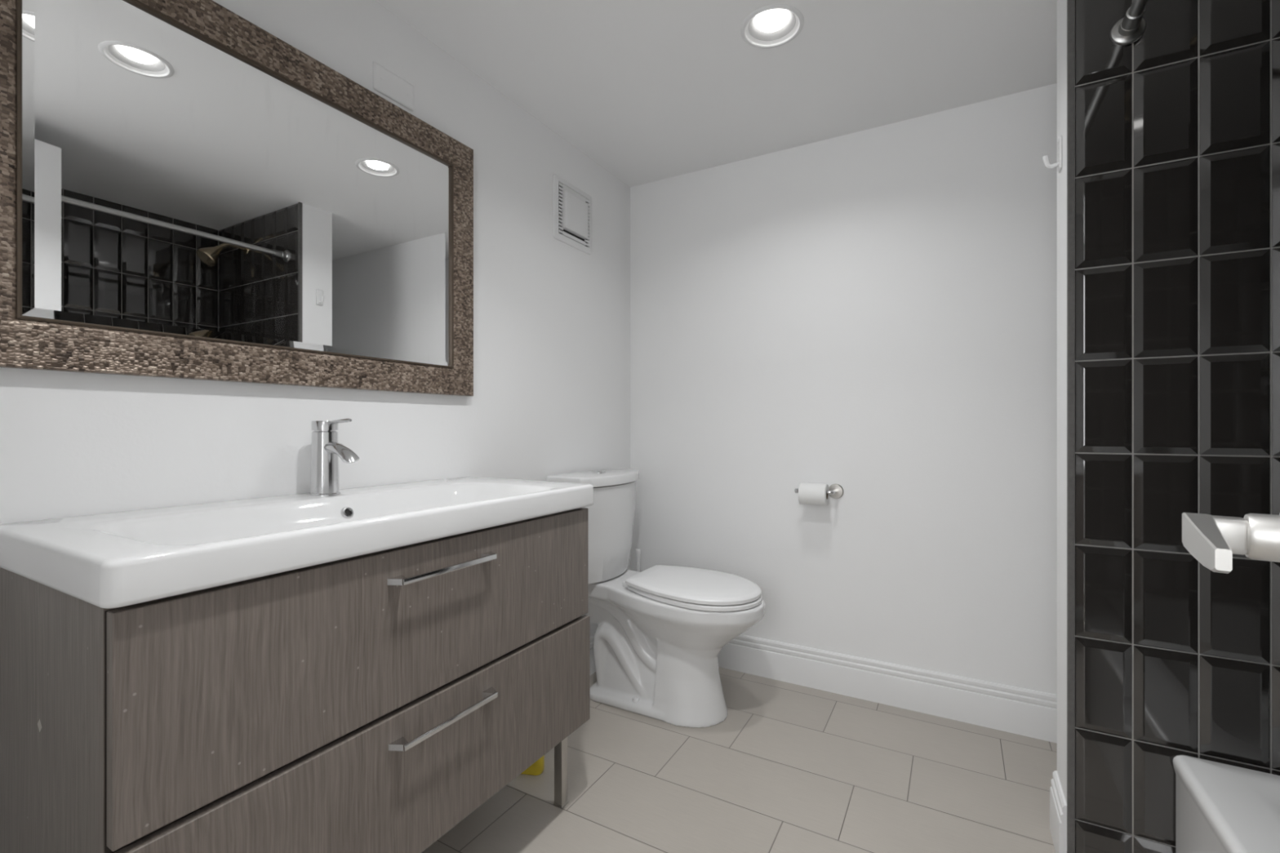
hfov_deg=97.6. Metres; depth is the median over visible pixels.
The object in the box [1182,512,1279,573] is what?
door handle
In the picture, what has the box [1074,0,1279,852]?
tiled wall
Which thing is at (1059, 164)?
wall hook
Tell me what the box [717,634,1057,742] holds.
baseboard
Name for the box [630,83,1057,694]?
wall
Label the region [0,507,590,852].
vanity cabinet
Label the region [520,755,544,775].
sponge
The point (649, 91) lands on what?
ceiling
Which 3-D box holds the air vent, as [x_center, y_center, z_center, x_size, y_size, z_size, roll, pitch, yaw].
[-0.261,-0.850,2.258,0.025,0.248,0.256,0,0,30]
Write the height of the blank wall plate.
0.072 m
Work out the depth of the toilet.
2.04 m
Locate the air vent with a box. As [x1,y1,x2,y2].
[552,173,591,254]
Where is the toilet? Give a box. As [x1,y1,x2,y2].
[546,468,764,728]
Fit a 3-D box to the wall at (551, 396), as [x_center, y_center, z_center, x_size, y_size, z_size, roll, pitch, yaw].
[-0.942,-0.108,1.204,0.120,2.301,3.667,0,0,30]
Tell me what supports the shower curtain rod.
attached to the tiled wall
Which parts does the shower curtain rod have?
rod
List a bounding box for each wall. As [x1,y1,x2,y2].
[0,0,630,635]
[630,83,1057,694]
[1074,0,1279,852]
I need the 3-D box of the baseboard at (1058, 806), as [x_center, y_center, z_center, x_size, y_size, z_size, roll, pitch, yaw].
[1.033,0.966,1.383,0.015,0.154,0.155,0,0,30]
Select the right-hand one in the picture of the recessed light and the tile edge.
the tile edge
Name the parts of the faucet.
lever, spout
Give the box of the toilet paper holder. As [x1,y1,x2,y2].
[794,484,844,498]
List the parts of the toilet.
tank lid, tank, bowl, seat lid, seat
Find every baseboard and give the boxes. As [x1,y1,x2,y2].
[590,634,595,675]
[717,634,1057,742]
[1049,770,1066,852]
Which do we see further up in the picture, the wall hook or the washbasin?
the wall hook
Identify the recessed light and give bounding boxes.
[740,4,804,48]
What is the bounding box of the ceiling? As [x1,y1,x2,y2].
[375,0,1057,187]
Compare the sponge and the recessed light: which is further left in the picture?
the sponge
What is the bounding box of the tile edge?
[1066,0,1074,852]
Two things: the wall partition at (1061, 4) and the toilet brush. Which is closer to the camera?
the wall partition at (1061, 4)
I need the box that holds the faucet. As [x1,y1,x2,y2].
[309,418,359,496]
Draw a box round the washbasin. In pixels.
[0,476,593,608]
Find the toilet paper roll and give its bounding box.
[798,482,829,505]
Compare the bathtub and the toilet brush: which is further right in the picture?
the bathtub
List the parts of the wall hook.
plate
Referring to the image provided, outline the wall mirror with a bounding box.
[0,0,473,395]
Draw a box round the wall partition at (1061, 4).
[1057,0,1066,804]
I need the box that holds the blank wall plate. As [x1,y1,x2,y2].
[373,62,413,111]
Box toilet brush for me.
[635,548,640,572]
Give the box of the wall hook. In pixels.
[1043,135,1062,173]
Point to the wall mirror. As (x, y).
(187, 191)
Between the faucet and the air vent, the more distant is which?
the air vent
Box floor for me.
[421,666,1057,852]
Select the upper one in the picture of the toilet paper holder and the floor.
the toilet paper holder
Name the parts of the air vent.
panel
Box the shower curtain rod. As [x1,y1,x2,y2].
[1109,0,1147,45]
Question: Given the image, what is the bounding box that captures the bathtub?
[1172,755,1279,852]
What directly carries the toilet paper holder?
attached to the wall at (872, 313)
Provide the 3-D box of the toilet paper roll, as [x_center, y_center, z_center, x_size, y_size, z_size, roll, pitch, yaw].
[0.678,0.263,2.184,0.102,0.083,0.083,0,0,30]
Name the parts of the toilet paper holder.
arm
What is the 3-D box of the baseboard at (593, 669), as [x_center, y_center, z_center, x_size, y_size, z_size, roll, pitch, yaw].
[-0.362,0.966,2.090,0.015,0.154,1.281,0,0,30]

